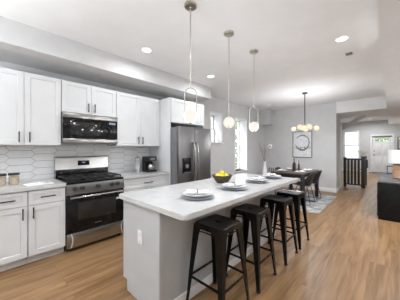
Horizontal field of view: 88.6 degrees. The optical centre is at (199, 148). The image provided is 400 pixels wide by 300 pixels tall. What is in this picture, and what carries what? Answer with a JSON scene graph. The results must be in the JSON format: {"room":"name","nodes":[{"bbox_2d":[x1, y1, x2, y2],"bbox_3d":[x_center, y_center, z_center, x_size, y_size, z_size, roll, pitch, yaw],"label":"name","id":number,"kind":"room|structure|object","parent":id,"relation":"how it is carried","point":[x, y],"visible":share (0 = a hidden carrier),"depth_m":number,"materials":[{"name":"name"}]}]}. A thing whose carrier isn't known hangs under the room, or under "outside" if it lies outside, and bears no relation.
{"room":"kitchen","nodes":[
{"label":"kitchen","id":0,"kind":"room"},
{"bbox_2d":[0,61,263,177],"bbox_3d":[-1.182,-0.025,4.210,0.370,2.770,10.550,0,0,43],"label":"wall","id":1,"kind":"structure","parent":0,"point":[222,155],"depth_m":6.01,"materials":[{"name":"grey paint"}]},
{"bbox_2d":[0,67,60,145],"bbox_3d":[-2.313,-0.497,2.663,0.423,0.914,0.783,0,0,43],"label":"upper cabinet","id":2,"kind":"object","parent":1,"relation":"attached to","point":[30,103],"visible":1,"depth_m":2.57,"materials":[{"name":"white paint"}]},
{"bbox_2d":[0,143,148,181],"bbox_3d":[-1.911,0.175,3.400,0.009,0.570,2.470,0,0,43],"label":"backsplash","id":3,"kind":"structure","parent":1,"relation":"attached to","point":[33,162],"depth_m":3.05,"materials":[{"name":"grey tile"}]},
{"bbox_2d":[61,80,115,116],"bbox_3d":[-1.780,-0.732,3.235,0.423,0.444,0.772,0,0,43],"label":"upper cabinet","id":4,"kind":"object","parent":1,"relation":"attached to","point":[75,97],"visible":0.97,"depth_m":3.07,"materials":[{"name":"white paint"}]},
{"bbox_2d":[61,111,117,143],"bbox_3d":[-1.772,-0.292,3.228,0.443,0.430,0.768,0,0,43],"label":"microwave","id":5,"kind":"object","parent":4,"relation":"attached to","point":[75,127],"visible":0.95,"depth_m":3.03,"materials":[{"name":"silver metal"}]},
{"bbox_2d":[0,16,210,101],"bbox_3d":[-2.255,-1.274,2.538,0.680,0.269,6.640,0,0,43],"label":"soffit","id":6,"kind":"object","parent":1,"relation":"attached to","point":[22,44],"depth_m":2.91,"materials":[{"name":"grey paint"}]},
{"bbox_2d":[107,91,159,145],"bbox_3d":[-1.216,-0.497,3.840,0.423,0.914,0.873,0,0,43],"label":"upper cabinet","id":7,"kind":"object","parent":1,"relation":"attached to","point":[138,124],"visible":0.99,"depth_m":3.68,"materials":[{"name":"white paint"}]},
{"bbox_2d":[210,111,223,143],"bbox_3d":[0.341,-0.565,5.791,0.385,0.860,0.600,0,0,43],"label":"window","id":8,"kind":"structure","parent":1,"relation":"in","point":[216,128],"depth_m":5.94,"materials":[{"name":"white glass"}]},
{"bbox_2d":[235,117,247,171],"bbox_3d":[1.224,-0.115,6.739,0.385,1.720,0.790,0,0,43],"label":"window","id":9,"kind":"structure","parent":1,"relation":"in","point":[242,123],"depth_m":6.96,"materials":[{"name":"white glass"}]},
{"bbox_2d":[0,0,387,122],"bbox_3d":[3.071,-1.535,5.476,4.870,0.250,18.500,0,0,43],"label":"ceiling","id":10,"kind":"structure","parent":0,"point":[298,53],"depth_m":2.66,"materials":[{"name":"white paint"}]},
{"bbox_2d":[140,47,152,52],"bbox_3d":[-0.766,-1.406,2.941,0.170,0.008,0.170,0,0,43],"label":"recessed light","id":11,"kind":"object","parent":10,"relation":"in","point":[143,49],"visible":1,"depth_m":2.94,"materials":[{"name":"white paint"}]},
{"bbox_2d":[184,0,196,123],"bbox_3d":[-0.093,-0.824,2.017,0.138,1.172,0.138,0,0,2],"label":"pendant light","id":12,"kind":"object","parent":10,"relation":"hanging from","point":[190,115],"visible":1,"depth_m":2.00,"materials":[{"name":"white glass"}]},
{"bbox_2d":[223,30,234,127],"bbox_3d":[0.354,-0.824,2.507,0.138,1.172,0.138,0,0,9],"label":"pendant light","id":13,"kind":"object","parent":10,"relation":"hanging from","point":[228,122],"visible":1,"depth_m":2.47,"materials":[{"name":"white glass"}]},
{"bbox_2d":[249,49,258,131],"bbox_3d":[0.781,-0.824,2.970,0.138,1.172,0.138,0,0,9],"label":"pendant light","id":14,"kind":"object","parent":10,"relation":"hanging from","point":[253,126],"visible":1,"depth_m":2.94,"materials":[{"name":"white glass"}]},
{"bbox_2d":[291,92,318,131],"bbox_3d":[2.660,-0.924,5.203,0.492,0.972,0.492,0,0,-14],"label":"chandelier","id":15,"kind":"object","parent":10,"relation":"hanging from","point":[304,128],"visible":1,"depth_m":5.14,"materials":[{"name":"white glass"}]},
{"bbox_2d":[334,35,349,42],"bbox_3d":[1.829,-1.406,2.642,0.170,0.008,0.170,0,0,43],"label":"recessed light","id":16,"kind":"object","parent":10,"relation":"in","point":[345,37],"visible":1,"depth_m":2.63,"materials":[{"name":"white plastic"}]},
{"bbox_2d":[344,51,353,55],"bbox_3d":[2.215,-1.407,3.048,0.100,0.006,0.140,0,0,43],"label":"ceiling vent","id":17,"kind":"object","parent":10,"relation":"in","point":[350,52],"visible":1,"depth_m":3.04,"materials":[{"name":"grey metal"}]},
{"bbox_2d":[0,170,399,299],"bbox_3d":[3.071,1.410,5.476,4.870,0.100,18.500,0,0,43],"label":"floor","id":18,"kind":"structure","parent":0,"point":[350,253],"depth_m":2.30,"materials":[{"name":"brown wood"}]},
{"bbox_2d":[0,191,26,271],"bbox_3d":[-2.343,0.923,2.433,0.693,0.874,0.384,0,0,43],"label":"base cabinet","id":19,"kind":"object","parent":18,"relation":"on","point":[13,206],"visible":0.98,"depth_m":2.28,"materials":[{"name":"white paint"}]},
{"bbox_2d":[0,178,65,193],"bbox_3d":[-2.225,0.465,2.566,0.684,0.040,0.782,0,0,43],"label":"countertop","id":20,"kind":"structure","parent":19,"relation":"on","point":[20,187],"depth_m":2.45,"materials":[{"name":"white stone"}]},
{"bbox_2d":[0,173,6,185],"bbox_3d":[-2.368,0.374,2.431,0.110,0.142,0.110,0,0,43],"label":"storage jar","id":21,"kind":"object","parent":20,"relation":"on","point":[2,179],"visible":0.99,"depth_m":2.42,"materials":[{"name":"clear glass"}]},
{"bbox_2d":[8,172,19,184],"bbox_3d":[-2.286,0.374,2.519,0.110,0.142,0.110,0,0,43],"label":"storage jar","id":22,"kind":"object","parent":20,"relation":"on","point":[13,180],"visible":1,"depth_m":2.48,"materials":[{"name":"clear glass"}]},
{"bbox_2d":[23,182,52,185],"bbox_3d":[-2.001,0.439,2.547,0.190,0.010,0.270,0,0,37],"label":"open book","id":23,"kind":"object","parent":20,"relation":"on","point":[37,183],"visible":1,"depth_m":2.52,"materials":[{"name":"white paper"}]},
{"bbox_2d":[27,186,64,262],"bbox_3d":[-2.083,0.923,2.712,0.693,0.874,0.372,0,0,43],"label":"base cabinet","id":24,"kind":"object","parent":18,"relation":"on","point":[45,207],"visible":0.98,"depth_m":2.49,"materials":[{"name":"white paint"}]},
{"bbox_2d":[54,155,123,251],"bbox_3d":[-1.663,0.743,3.112,0.723,1.235,0.773,0,0,43],"label":"gas range","id":25,"kind":"object","parent":18,"relation":"on","point":[93,204],"visible":0.98,"depth_m":2.93,"materials":[{"name":"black metal"}]},
{"bbox_2d":[55,174,123,183],"bbox_3d":[-1.661,0.451,3.110,0.570,0.018,0.773,0,0,43],"label":"cooktop","id":26,"kind":"object","parent":25,"relation":"in","point":[113,177],"depth_m":2.93,"materials":[{"name":"black metal"}]},
{"bbox_2d":[121,174,167,233],"bbox_3d":[-1.121,0.923,3.745,0.693,0.874,0.881,0,0,43],"label":"base cabinet","id":27,"kind":"object","parent":18,"relation":"on","point":[135,184],"visible":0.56,"depth_m":3.49,"materials":[{"name":"white paint"}]},
{"bbox_2d":[115,170,168,178],"bbox_3d":[-1.124,0.465,3.748,0.684,0.040,0.883,0,0,43],"label":"countertop","id":28,"kind":"structure","parent":27,"relation":"on","point":[129,174],"depth_m":3.62,"materials":[{"name":"white stone"}]},
{"bbox_2d":[135,156,139,172],"bbox_3d":[-1.145,0.289,3.759,0.096,0.312,0.096,0,0,43],"label":"glass canister","id":29,"kind":"object","parent":28,"relation":"on","point":[137,159],"visible":1,"depth_m":3.72,"materials":[{"name":"clear glass"}]},
{"bbox_2d":[142,156,156,171],"bbox_3d":[-0.955,0.300,3.910,0.251,0.290,0.200,0,0,43],"label":"coffee maker","id":30,"kind":"object","parent":28,"relation":"on","point":[147,161],"visible":1,"depth_m":3.87,"materials":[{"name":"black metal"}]},
{"bbox_2d":[149,97,203,184],"bbox_3d":[-0.470,0.203,4.399,0.753,2.314,0.956,0,0,43],"label":"surround","id":31,"kind":"object","parent":18,"relation":"on","point":[171,109],"visible":0.21,"depth_m":3.99,"materials":[{"name":"white paint"}]},
{"bbox_2d":[171,126,210,184],"bbox_3d":[-0.371,0.477,4.303,0.971,1.765,0.900,0,0,43],"label":"refrigerator","id":32,"kind":"object","parent":18,"relation":"on","point":[190,146],"visible":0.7,"depth_m":3.90,"materials":[{"name":"silver metal"}]},
{"bbox_2d":[123,190,274,299],"bbox_3d":[0.202,0.923,2.618,0.627,0.874,2.194,0,0,43],"label":"kitchen island","id":33,"kind":"object","parent":18,"relation":"on","point":[156,245],"visible":0.66,"depth_m":1.82,"materials":[{"name":"grey paint"}]},
{"bbox_2d":[119,173,297,220],"bbox_3d":[0.326,0.465,2.518,0.955,0.040,2.290,0,0,43],"label":"island countertop","id":34,"kind":"structure","parent":33,"relation":"on","point":[166,200],"depth_m":1.93,"materials":[{"name":"white stone"}]},
{"bbox_2d":[180,193,214,199],"bbox_3d":[-0.024,0.436,1.870,0.312,0.018,0.312,0,0,43],"label":"charger plate","id":35,"kind":"object","parent":34,"relation":"on","point":[182,195],"visible":0.62,"depth_m":1.82,"materials":[{"name":"grey ceramic"}]},
{"bbox_2d":[183,191,211,196],"bbox_3d":[-0.024,0.416,1.870,0.262,0.020,0.262,0,0,43],"label":"dinner plate","id":36,"kind":"object","parent":35,"relation":"on","point":[209,192],"visible":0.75,"depth_m":1.85,"materials":[{"name":"white ceramic"}]},
{"bbox_2d":[185,189,207,193],"bbox_3d":[-0.024,0.390,1.870,0.200,0.039,0.160,0,0,3],"label":"napkin","id":37,"kind":"object","parent":36,"relation":"on","point":[191,191],"visible":1,"depth_m":1.84,"materials":[{"name":"white fabric"}]},
{"bbox_2d":[212,174,231,182],"bbox_3d":[0.290,0.395,2.674,0.271,0.099,0.268,0,0,43],"label":"fruit bowl","id":38,"kind":"object","parent":34,"relation":"on","point":[219,179],"visible":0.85,"depth_m":2.58,"materials":[{"name":"brown wicker"}]},
{"bbox_2d":[220,185,247,189],"bbox_3d":[0.373,0.436,2.263,0.312,0.018,0.312,0,0,43],"label":"charger plate","id":39,"kind":"object","parent":34,"relation":"on","point":[221,186],"visible":0.63,"depth_m":2.23,"materials":[{"name":"grey ceramic"}]},
{"bbox_2d":[222,184,245,187],"bbox_3d":[0.373,0.416,2.263,0.262,0.020,0.262,0,0,43],"label":"dinner plate","id":40,"kind":"object","parent":39,"relation":"on","point":[224,185],"visible":0.74,"depth_m":2.25,"materials":[{"name":"white ceramic"}]},
{"bbox_2d":[222,182,245,185],"bbox_3d":[0.373,0.390,2.263,0.200,0.039,0.160,0,0,-26],"label":"napkin","id":41,"kind":"object","parent":40,"relation":"on","point":[232,183],"visible":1,"depth_m":2.24,"materials":[{"name":"white fabric"}]},
{"bbox_2d":[245,179,268,182],"bbox_3d":[0.753,0.436,2.715,0.312,0.018,0.312,0,0,43],"label":"charger plate","id":42,"kind":"object","parent":34,"relation":"on","point":[247,180],"visible":0.71,"depth_m":2.71,"materials":[{"name":"grey ceramic"}]},
{"bbox_2d":[247,178,266,180],"bbox_3d":[0.753,0.416,2.715,0.262,0.020,0.262,0,0,43],"label":"dinner plate","id":43,"kind":"object","parent":42,"relation":"on","point":[261,179],"visible":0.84,"depth_m":2.73,"materials":[{"name":"white ceramic"}]},
{"bbox_2d":[248,176,264,179],"bbox_3d":[0.753,0.390,2.715,0.160,0.039,0.200,0,0,36],"label":"napkin","id":44,"kind":"object","parent":43,"relation":"on","point":[256,177],"visible":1,"depth_m":2.70,"materials":[{"name":"white fabric"}]},
{"bbox_2d":[262,161,266,174],"bbox_3d":[2.239,0.907,7.098,0.180,0.905,0.180,0,0,43],"label":"vase","id":45,"kind":"object","parent":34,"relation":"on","point":[264,169],"visible":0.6,"depth_m":7.04,"materials":[{"name":"white ceramic"}]},
{"bbox_2d":[259,143,271,161],"bbox_3d":[2.261,0.240,7.063,0.417,0.903,0.233,0,0,43],"label":"branch arrangement","id":46,"kind":"object","parent":45,"relation":"in","point":[269,145],"visible":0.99,"depth_m":7.10,"materials":[{"name":"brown plant"}]},
{"bbox_2d":[261,176,282,178],"bbox_3d":[1.079,0.436,3.081,0.312,0.018,0.312,0,0,43],"label":"charger plate","id":47,"kind":"object","parent":34,"relation":"on","point":[261,176],"visible":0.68,"depth_m":3.08,"materials":[{"name":"grey ceramic"}]},
{"bbox_2d":[186,214,249,299],"bbox_3d":[0.158,1.000,1.801,0.405,0.720,0.405,0,0,43],"label":"bar stool","id":48,"kind":"object","parent":18,"relation":"on","point":[219,226],"visible":1,"depth_m":1.75,"materials":[{"name":"black paint"}]},
{"bbox_2d":[226,203,276,293],"bbox_3d":[0.541,1.000,2.195,0.405,0.720,0.405,0,0,43],"label":"bar stool","id":49,"kind":"object","parent":18,"relation":"on","point":[250,213],"visible":0.9,"depth_m":2.15,"materials":[{"name":"black paint"}]},
{"bbox_2d":[260,194,297,265],"bbox_3d":[0.992,1.000,2.657,0.405,0.720,0.405,0,0,43],"label":"bar stool","id":50,"kind":"object","parent":18,"relation":"on","point":[281,201],"visible":0.76,"depth_m":2.58,"materials":[{"name":"black paint"}]},
{"bbox_2d":[273,189,309,249],"bbox_3d":[1.339,1.000,3.030,0.405,0.720,0.405,0,0,43],"label":"bar stool","id":51,"kind":"object","parent":18,"relation":"on","point":[296,195],"visible":0.76,"depth_m":2.97,"materials":[{"name":"black paint"}]},
{"bbox_2d":[276,189,335,213],"bbox_3d":[2.443,1.355,5.630,1.900,0.010,2.030,0,0,43],"label":"area rug","id":52,"kind":"object","parent":18,"relation":"on","point":[317,207],"visible":0.44,"depth_m":5.11,"materials":[{"name":"grey fabric"}]},
{"bbox_2d":[271,168,318,205],"bbox_3d":[2.585,0.975,5.519,0.800,0.750,1.360,0,0,43],"label":"dining table","id":53,"kind":"object","parent":52,"relation":"on","point":[289,173],"visible":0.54,"depth_m":5.09,"materials":[{"name":"brown wood"}]},
{"bbox_2d":[292,159,295,170],"bbox_3d":[2.522,0.439,5.495,0.084,0.320,0.084,0,0,43],"label":"bottle","id":54,"kind":"object","parent":53,"relation":"on","point":[294,163],"visible":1,"depth_m":5.46,"materials":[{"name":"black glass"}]},
{"bbox_2d":[293,172,315,205],"bbox_3d":[2.597,0.958,5.070,0.460,0.781,0.439,0,0,43],"label":"dining chair","id":55,"kind":"object","parent":52,"relation":"on","point":[308,181],"visible":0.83,"depth_m":4.90,"materials":[{"name":"black metal"}]},
{"bbox_2d":[305,170,321,201],"bbox_3d":[2.970,0.958,5.433,0.460,0.781,0.439,0,0,43],"label":"dining chair","id":56,"kind":"object","parent":52,"relation":"on","point":[317,175],"visible":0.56,"depth_m":5.26,"materials":[{"name":"grey leather"}]},
{"bbox_2d":[343,156,366,187],"bbox_3d":[5.706,0.818,7.508,0.615,1.085,0.995,0,0,43],"label":"stair railing","id":57,"kind":"object","parent":18,"relation":"on","point":[346,161],"visible":0.99,"depth_m":7.21,"materials":[{"name":"black metal"}]},
{"bbox_2d":[377,174,399,222],"bbox_3d":[4.099,0.998,4.327,0.511,0.724,1.490,0,0,43],"label":"base cabinet","id":58,"kind":"object","parent":18,"relation":"on","point":[388,187],"visible":0.99,"depth_m":3.85,"materials":[{"name":"black paint"}]},
{"bbox_2d":[387,150,399,178],"bbox_3d":[4.196,0.336,4.291,0.400,0.600,0.400,0,0,43],"label":"table lamp","id":59,"kind":"object","parent":58,"relation":"on","point":[393,155],"visible":0.98,"depth_m":4.25,"materials":[{"name":"white fabric"}]},
{"bbox_3d":[8.791,0.985,11.081,0.440,0.750,0.320,0,0,43],"label":"table","id":60,"kind":"object","parent":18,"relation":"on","visible":0},
{"bbox_2d":[357,149,368,155],"bbox_3d":[8.796,0.303,11.042,0.510,0.613,0.513,0,0,-1],"label":"vase","id":61,"kind":"object","parent":60,"relation":"on","point":[362,154],"visible":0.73,"depth_m":11.05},
{"bbox_2d":[236,122,237,167],"bbox_3d":[1.870,-0.039,9.755,2.243,3.205,2.220,0,0,43],"label":"tree","id":62,"kind":"object","parent":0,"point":[236,122],"visible":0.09,"depth_m":9.59,"materials":[{"name":"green plant"}]},
{"bbox_2d":[264,102,339,188],"bbox_3d":[3.510,-0.025,7.267,2.330,2.770,0.620,0,0,43],"label":"wall","id":63,"kind":"structure","parent":0,"point":[326,140],"depth_m":6.69,"materials":[{"name":"grey paint"}]},
{"bbox_2d":[260,109,272,125],"bbox_3d":[2.462,-1.135,7.587,0.360,0.549,0.340,0,0,43],"label":"soffit","id":64,"kind":"structure","parent":63,"relation":"attached to","point":[266,116],"depth_m":7.46,"materials":[{"name":"grey paint"}]},
{"bbox_2d":[268,167,275,171],"bbox_3d":[2.689,0.790,7.596,0.320,0.180,0.015,0,0,43],"label":"air vent","id":65,"kind":"object","parent":63,"relation":"in","point":[270,169],"visible":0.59,"depth_m":7.62,"materials":[{"name":"white metal"}]},
{"bbox_2d":[293,131,311,157],"bbox_3d":[3.433,-0.130,6.891,0.610,0.880,0.034,0,0,43],"label":"framed artwork","id":66,"kind":"object","parent":63,"relation":"attached to","point":[302,141],"visible":1,"depth_m":6.88,"materials":[{"name":"paper"}]},
{"bbox_2d":[284,184,339,192],"bbox_3d":[3.510,1.295,7.256,2.345,0.130,0.635,0,0,43],"label":"baseboard","id":67,"kind":"structure","parent":63,"relation":"attached to","point":[333,190],"depth_m":6.48,"materials":[{"name":"white paint"}]},
{"bbox_2d":[340,126,341,189],"bbox_3d":[4.602,0.310,6.865,0.215,2.100,0.280,0,0,43],"label":"trim","id":68,"kind":"structure","parent":63,"relation":"attached to","point":[340,126],"depth_m":6.69,"materials":[{"name":"white paint"}]},
{"bbox_2d":[336,96,387,118],"bbox_3d":[4.724,-1.240,6.737,2.110,0.339,1.499,0,0,43],"label":"soffit","id":69,"kind":"object","parent":63,"relation":"attached to","point":[373,106],"depth_m":5.96,"materials":[{"name":"white paint"}]},
{"bbox_2d":[342,116,365,130],"bbox_3d":[5.064,-0.679,7.145,1.170,0.779,0.120,0,0,43],"label":"trim","id":70,"kind":"structure","parent":0,"point":[358,118],"depth_m":6.96,"materials":[{"name":"grey paint"}]},
{"bbox_2d":[342,120,399,171],"bbox_3d":[9.899,-0.100,11.654,3.300,2.920,0.150,0,0,43],"label":"wall","id":71,"kind":"structure","parent":0,"point":[366,128],"depth_m":11.73,"materials":[{"name":"grey paint"}]},
{"bbox_2d":[343,130,359,158],"bbox_3d":[9.103,-0.200,12.325,0.780,1.700,0.085,0,0,43],"label":"window","id":72,"kind":"structure","parent":71,"relation":"in","point":[346,145],"depth_m":12.32,"materials":[{"name":"white glass"}]},
{"bbox_2d":[345,132,357,157],"bbox_3d":[9.102,-0.198,12.324,0.620,1.535,0.020,0,0,43],"label":"blind","id":73,"kind":"object","parent":72,"relation":"attached to","point":[347,146],"depth_m":12.33,"materials":[{"name":"white fabric"}]},
{"bbox_2d":[370,134,393,172],"bbox_3d":[10.106,0.285,11.385,0.990,2.150,0.162,0,0,43],"label":"door","id":74,"kind":"structure","parent":71,"relation":"in","point":[380,148],"depth_m":11.42,"materials":[{"name":"white paint"}]},
{"bbox_2d":[397,137,399,148],"bbox_3d":[10.697,-0.275,10.787,0.440,0.670,0.029,0,0,43],"label":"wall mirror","id":75,"kind":"object","parent":71,"relation":"attached to","point":[398,138],"visible":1,"depth_m":10.91,"materials":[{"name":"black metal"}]},
{"bbox_2d":[357,138,388,140],"bbox_3d":[12.316,-0.367,13.393,3.252,3.803,3.220,0,0,37],"label":"shrub","id":76,"kind":"object","parent":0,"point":[380,139],"visible":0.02,"depth_m":12.84,"materials":[{"name":"green plant"}]},
{"bbox_2d":[376,0,399,123],"bbox_3d":[3.467,-1.315,3.194,0.880,0.489,15.400,0,0,43],"label":"soffit","id":77,"kind":"object","parent":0,"point":[388,11],"depth_m":2.27,"materials":[{"name":"white paint"}]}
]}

